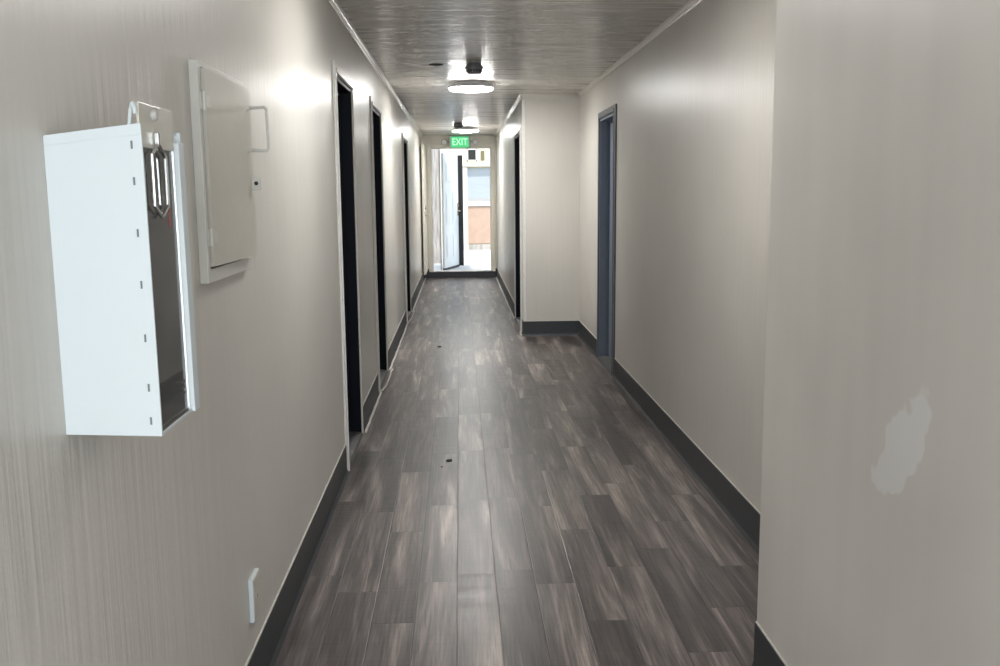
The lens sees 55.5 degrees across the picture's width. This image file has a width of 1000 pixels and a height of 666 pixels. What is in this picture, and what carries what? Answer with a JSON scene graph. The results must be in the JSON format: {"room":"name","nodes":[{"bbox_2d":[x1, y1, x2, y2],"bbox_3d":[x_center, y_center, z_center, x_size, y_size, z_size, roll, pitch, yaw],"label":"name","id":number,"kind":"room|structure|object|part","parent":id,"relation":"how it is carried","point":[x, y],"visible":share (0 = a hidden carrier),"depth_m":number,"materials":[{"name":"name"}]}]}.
{"room":"building corridor","nodes":[
{"label":"building corridor","id":0,"kind":"room"},
{"bbox_2d":[0,0,423,665],"bbox_3d":[-1.050,-0.871,7.718,0.160,2.490,18.200,-1,8,-2],"label":"wall","id":1,"kind":"structure","parent":0,"point":[115,550],"depth_m":2.26,"materials":[{"name":"beige paint"}]},
{"bbox_2d":[43,101,199,435],"bbox_3d":[-0.629,-0.108,1.600,0.157,0.532,0.222,-1,8,-2],"label":"upper cabinet","id":2,"kind":"object","parent":1,"relation":"attached to","point":[123,276],"visible":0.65,"depth_m":1.51,"materials":[{"name":"white plastic"}]},
{"bbox_3d":[-0.565,-0.336,1.559,0.005,0.069,0.173,-1,8,-2],"label":"header plate","id":3,"kind":"part","parent":2,"relation":"part of","materials":[{"name":"beige paint"}]},
{"bbox_2d":[149,132,169,218],"bbox_3d":[-0.556,-0.256,1.552,0.008,0.140,0.079,-1,8,-2],"label":"latch","id":4,"kind":"object","parent":2,"relation":"hanging from","point":[156,135],"visible":1,"depth_m":1.54,"materials":[{"name":"silver metal"}]},
{"bbox_3d":[-0.562,-0.081,1.599,0.006,0.455,0.172,-1,8,-2],"label":"pane","id":5,"kind":"part","parent":2,"relation":"part of","materials":[{"name":"clear glass"}]},
{"bbox_2d":[188,59,269,283],"bbox_3d":[-0.701,-0.423,2.548,0.100,0.536,0.500,-1,8,-2],"label":"electrical panel","id":6,"kind":"object","parent":1,"relation":"attached to","point":[225,182],"visible":1,"depth_m":2.45,"materials":[{"name":"beige paint"}]},
{"bbox_3d":[-0.719,-0.435,2.544,0.009,0.480,0.434,-1,8,0],"label":"door","id":7,"kind":"part","parent":6,"relation":"part of","materials":[{"name":"beige paint"}]},
{"bbox_3d":[-0.710,-0.552,2.702,0.045,0.186,0.102,8,12,43],"label":"pull handle","id":8,"kind":"part","parent":6,"relation":"part of","materials":[{"name":"beige paint"}]},
{"bbox_2d":[248,568,260,622],"bbox_3d":[-0.737,0.789,2.860,0.016,0.134,0.095,-1,8,-2],"label":"outlet box","id":9,"kind":"object","parent":1,"relation":"attached to","point":[254,580],"visible":1,"depth_m":2.83,"materials":[{"name":"white plastic"}]},
{"bbox_3d":[-0.732,0.789,2.861,0.002,0.126,0.088,-1,8,-2],"label":"plate","id":10,"kind":"part","parent":9,"relation":"part of","materials":[{"name":"beige paint"}]},
{"bbox_2d":[245,271,425,665],"bbox_3d":[-0.941,0.281,7.894,0.035,0.163,18.200,-1,8,-2],"label":"baseboard","id":11,"kind":"structure","parent":1,"relation":"attached to","point":[267,647],"depth_m":3.84,"materials":[{"name":"grey rubber"}]},
{"bbox_2d":[332,60,363,470],"bbox_3d":[-0.940,-0.380,5.447,0.179,2.185,0.858,-1,8,-2],"label":"door","id":12,"kind":"structure","parent":1,"relation":"in","point":[342,93],"depth_m":5.78,"materials":[{"name":"black paint"}]},
{"bbox_3d":[-0.843,-0.321,5.047,0.018,2.185,0.041,-1,8,-2],"label":"casing","id":13,"kind":"part","parent":12,"relation":"part of","materials":[{"name":"paint"}]},
{"bbox_2d":[327,0,422,136],"bbox_3d":[-0.967,-2.087,7.541,0.028,0.034,18.200,-1,8,-2],"label":"trim","id":14,"kind":"structure","parent":1,"relation":"attached to","point":[334,4],"depth_m":6.49,"materials":[{"name":"beige paint"}]},
{"bbox_2d":[369,96,387,392],"bbox_3d":[-1.029,-0.695,7.506,0.179,2.205,0.928,-1,8,-2],"label":"door","id":15,"kind":"structure","parent":1,"relation":"in","point":[375,109],"depth_m":7.87,"materials":[{"name":"black paint"}]},
{"bbox_3d":[-0.930,-0.632,7.076,0.018,2.205,0.051,-1,8,-2],"label":"casing","id":16,"kind":"part","parent":15,"relation":"part of","materials":[{"name":"beige paint"}]},
{"bbox_2d":[402,133,411,322],"bbox_3d":[-1.198,-1.266,11.436,0.179,2.180,1.058,-1,8,-2],"label":"door","id":17,"kind":"structure","parent":1,"relation":"in","point":[404,138],"depth_m":11.86,"materials":[{"name":"black paint"}]},
{"bbox_3d":[-1.097,-1.194,10.942,0.018,2.180,0.051,-1,8,-2],"label":"casing","id":18,"kind":"part","parent":17,"relation":"part of","materials":[{"name":"beige paint"}]},
{"bbox_2d":[421,144,428,274],"bbox_3d":[-1.259,-2.110,16.227,0.099,2.160,0.840,-1,8,-2],"label":"door","id":19,"kind":"structure","parent":1,"relation":"in","point":[423,156],"depth_m":15.88,"materials":[{"name":"beige paint"}]},
{"bbox_2d":[421,135,496,270],"bbox_3d":[-0.712,-2.228,16.815,1.300,2.490,0.150,-1,8,-2],"label":"wall","id":20,"kind":"structure","parent":0,"point":[425,139],"depth_m":16.59,"materials":[{"name":"beige paint"}]},
{"bbox_2d":[441,136,477,148],"bbox_3d":[-0.700,-3.321,16.528,0.640,0.212,0.098,-1,8,-2],"label":"exit sign","id":21,"kind":"object","parent":20,"relation":"attached to","point":[454,141],"visible":1,"depth_m":16.51,"materials":[{"name":"green plastic"}]},
{"bbox_2d":[425,268,496,277],"bbox_3d":[-0.697,-1.064,16.907,1.300,0.160,0.012,-1,8,-2],"label":"baseboard","id":22,"kind":"structure","parent":20,"relation":"attached to","point":[481,273],"depth_m":16.91,"materials":[{"name":"grey rubber"}]},
{"bbox_2d":[427,144,495,271],"bbox_3d":[-0.682,-2.204,16.815,1.178,2.227,0.200,-1,8,-2],"label":"door frame","id":23,"kind":"structure","parent":20,"relation":"in","point":[432,146],"depth_m":16.72,"materials":[{"name":"beige paint"}]},
{"bbox_2d":[438,150,441,269],"bbox_3d":[-1.066,-2.175,16.959,0.022,2.150,0.150,-1,8,-2],"label":"post","id":24,"kind":"object","parent":23,"relation":"attached to","point":[438,150],"visible":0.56,"depth_m":16.89,"materials":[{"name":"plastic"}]},
{"bbox_2d":[441,153,463,269],"bbox_3d":[-0.872,-2.238,17.504,0.131,2.090,0.960,2,9,14],"label":"door","id":25,"kind":"structure","parent":24,"relation":"attached to","point":[451,164],"depth_m":17.54,"materials":[{"name":"white paint"}]},
{"bbox_3d":[-0.672,-1.111,16.978,1.148,0.017,0.200,-1,8,-2],"label":"sill","id":26,"kind":"part","parent":23,"relation":"part of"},
{"bbox_2d":[337,0,689,134],"bbox_3d":[0.008,-2.059,6.500,2.210,0.200,20.650,-1,8,-2],"label":"ceiling","id":27,"kind":"structure","parent":0,"point":[521,46],"depth_m":6.41,"materials":[{"name":"paint"}]},
{"bbox_2d":[453,122,462,127],"bbox_3d":[-0.597,-2.969,13.599,0.146,0.079,0.146,-1,8,-2],"label":"smoke detector","id":28,"kind":"object","parent":27,"relation":"attached to","point":[458,124],"visible":1,"depth_m":13.55,"materials":[{"name":"plastic"}]},
{"bbox_2d":[452,127,478,132],"bbox_3d":[-0.529,-3.121,14.591,0.414,0.072,0.414,-1,8,-2],"label":"ceiling light","id":29,"kind":"object","parent":27,"relation":"attached to","point":[463,129],"visible":0.99,"depth_m":14.45,"materials":[{"name":"white plastic"}]},
{"bbox_2d":[453,130,477,132],"bbox_3d":[-0.529,-3.109,14.593,0.398,0.048,0.398,-1,8,-2],"label":"diffuser","id":30,"kind":"object","parent":29,"relation":"attached to","point":[459,131],"depth_m":14.47,"materials":[{"name":"white plastic"}]},
{"bbox_2d":[448,81,493,92],"bbox_3d":[-0.264,-2.238,8.642,0.414,0.072,0.414,-1,8,-2],"label":"ceiling light","id":31,"kind":"object","parent":27,"relation":"attached to","point":[462,86],"visible":1,"depth_m":8.50,"materials":[{"name":"white plastic"}]},
{"bbox_2d":[449,86,492,92],"bbox_3d":[-0.264,-2.226,8.644,0.398,0.048,0.398,-1,8,-2],"label":"diffuser","id":32,"kind":"object","parent":31,"relation":"attached to","point":[469,89],"depth_m":8.54,"materials":[{"name":"white plastic"}]},
{"bbox_2d":[465,63,482,74],"bbox_3d":[-0.201,-2.043,7.348,0.146,0.079,0.146,-1,8,-2],"label":"smoke detector","id":33,"kind":"object","parent":27,"relation":"attached to","point":[471,68],"visible":1,"depth_m":7.30,"materials":[{"name":"plastic"}]},
{"bbox_2d":[275,277,758,665],"bbox_3d":[-0.013,0.404,7.952,2.210,0.120,18.200,-1,8,-2],"label":"floor","id":34,"kind":"structure","parent":0,"point":[561,527],"depth_m":4.30,"materials":[{"name":"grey laminate"}]},
{"bbox_2d":[381,368,393,390],"bbox_3d":[-0.917,0.377,7.706,0.060,0.026,0.949,-1,8,0],"label":"edging","id":35,"kind":"object","parent":34,"relation":"on","point":[392,369],"visible":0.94,"depth_m":7.65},
{"bbox_2d":[496,99,538,320],"bbox_3d":[0.170,-1.715,13.312,0.160,2.490,7.000,-1,8,-2],"label":"wall","id":36,"kind":"structure","parent":0,"point":[504,139],"depth_m":10.07,"materials":[{"name":"beige paint"}]},
{"bbox_2d":[495,94,522,136],"bbox_3d":[0.066,-2.926,13.114,0.028,0.034,7.028,-1,8,-2],"label":"trim","id":37,"kind":"structure","parent":36,"relation":"attached to","point":[520,96],"depth_m":11.67,"materials":[{"name":"beige paint"}]},
{"bbox_2d":[496,269,522,335],"bbox_3d":[0.084,-0.560,13.480,0.034,0.163,7.000,-1,8,-2],"label":"baseboard","id":38,"kind":"structure","parent":36,"relation":"attached to","point":[508,298],"depth_m":13.22,"materials":[{"name":"grey rubber"}]},
{"bbox_2d":[513,127,522,332],"bbox_3d":[0.278,-1.160,10.662,0.179,2.170,1.250,-1,8,-2],"label":"door","id":39,"kind":"structure","parent":36,"relation":"in","point":[517,136],"depth_m":11.16,"materials":[{"name":"black paint"}]},
{"bbox_3d":[0.196,-1.165,10.703,0.019,2.170,1.160,-1,8,-2],"label":"head casing","id":40,"kind":"part","parent":39,"relation":"part of","materials":[{"name":"paint"}]},
{"bbox_3d":[0.223,-1.073,10.086,0.018,2.170,0.091,-1,8,-2],"label":"casing","id":41,"kind":"part","parent":39,"relation":"part of","materials":[{"name":"paint"}]},
{"bbox_2d":[522,99,526,320],"bbox_3d":[0.251,-1.256,9.849,0.036,2.280,0.026,-1,8,-2],"label":"trim","id":42,"kind":"structure","parent":36,"relation":"attached to","point":[523,100],"depth_m":9.82,"materials":[{"name":"paint"}]},
{"bbox_2d":[538,99,579,320],"bbox_3d":[0.691,-1.219,9.947,0.590,2.490,0.160,-1,8,-2],"label":"wall","id":43,"kind":"structure","parent":0,"point":[558,119],"depth_m":9.85,"materials":[{"name":"beige paint"}]},
{"bbox_2d":[523,320,578,335],"bbox_3d":[0.542,-0.051,10.023,0.597,0.160,0.020,-1,8,-2],"label":"baseboard","id":44,"kind":"structure","parent":43,"relation":"attached to","point":[555,327],"depth_m":10.03,"materials":[{"name":"grey rubber"}]},
{"bbox_2d":[522,94,579,98],"bbox_3d":[0.523,-2.411,9.676,0.590,0.050,0.012,-1,8,-2],"label":"trim","id":45,"kind":"structure","parent":43,"relation":"attached to","point":[525,96],"depth_m":9.67,"materials":[{"name":"beige paint"}]},
{"bbox_2d":[579,0,776,511],"bbox_3d":[1.060,-0.690,6.369,0.160,2.490,7.100,-1,8,-2],"label":"wall","id":46,"kind":"structure","parent":0,"point":[695,104],"depth_m":4.99,"materials":[{"name":"beige paint"}]},
{"bbox_2d":[597,104,616,375],"bbox_3d":[0.979,-0.792,8.093,0.179,2.185,0.955,-1,8,-2],"label":"door","id":47,"kind":"structure","parent":46,"relation":"in","point":[607,124],"depth_m":8.43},
{"bbox_3d":[0.918,-0.725,7.651,0.018,2.185,0.066,-1,8,-2],"label":"casing","id":48,"kind":"part","parent":47,"relation":"part of","materials":[{"name":"paint"}]},
{"bbox_2d":[578,0,703,96],"bbox_3d":[0.955,-1.903,6.184,0.028,0.034,7.100,-1,8,-2],"label":"trim","id":49,"kind":"structure","parent":46,"relation":"attached to","point":[691,4],"depth_m":6.15,"materials":[{"name":"beige paint"}]},
{"bbox_2d":[578,320,759,553],"bbox_3d":[0.981,0.464,6.537,0.020,0.160,7.100,-1,8,-2],"label":"baseboard","id":50,"kind":"structure","parent":46,"relation":"attached to","point":[745,516],"depth_m":5.15,"materials":[{"name":"grey rubber"}]},
{"bbox_2d":[757,0,999,665],"bbox_3d":[1.134,0.134,0.828,0.490,2.490,4.100,-1,8,-2],"label":"wall","id":51,"kind":"structure","parent":0,"point":[879,543],"depth_m":2.07,"materials":[{"name":"beige paint"}]},
{"bbox_2d":[751,621,787,665],"bbox_3d":[0.890,1.290,0.989,0.020,0.160,4.100,-1,8,-2],"label":"baseboard","id":52,"kind":"structure","parent":51,"relation":"attached to","point":[765,652],"depth_m":2.92,"materials":[{"name":"grey rubber"}]},
{"label":"outside","id":53,"kind":"structure","parent":0,"visible":0},
{"bbox_2d":[434,250,490,269],"bbox_3d":[-0.533,-2.136,24.476,11.000,0.150,14.950,-1,8,-2],"label":"ground","id":54,"kind":"structure","parent":53,"point":[473,259],"depth_m":19.44,"materials":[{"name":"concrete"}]},
{"bbox_2d":[431,149,441,263],"bbox_3d":[-2.192,-2.692,18.807,2.038,2.650,0.150,-1,8,-2],"label":"wall","id":55,"kind":"structure","parent":54,"relation":"on","point":[434,152],"depth_m":18.80,"materials":[{"name":"paint"}]},
{"bbox_2d":[440,148,490,249],"bbox_3d":[-0.584,-3.724,25.124,9.000,2.800,4.200,-1,8,-2],"label":"building","id":56,"kind":"structure","parent":54,"relation":"on","point":[476,162],"depth_m":23.19,"materials":[{"name":"beige paint"}]},
{"bbox_3d":[-0.843,-3.032,23.212,0.105,2.000,0.160,-1,8,-2],"label":"post","id":57,"kind":"part","parent":56,"relation":"part of","materials":[{"name":"white metal"}]},
{"bbox_3d":[-0.683,-4.331,23.099,0.185,0.240,0.015,-1,8,-2],"label":"pane","id":58,"kind":"part","parent":56,"relation":"part of","materials":[{"name":"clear glass"}]},
{"bbox_3d":[0.198,-3.660,23.219,1.995,0.730,0.050,-1,8,-2],"label":"panel","id":59,"kind":"part","parent":56,"relation":"part of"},
{"bbox_3d":[0.208,-2.661,23.368,1.995,0.900,0.050,-1,8,-2],"label":"panel","id":60,"kind":"part","parent":56,"relation":"part of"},
{"bbox_2d":[481,151,484,160],"bbox_3d":[-0.420,-4.314,23.102,0.090,0.240,0.036,-1,8,-2],"label":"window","id":61,"kind":"structure","parent":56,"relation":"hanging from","point":[482,152],"depth_m":23.09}
]}

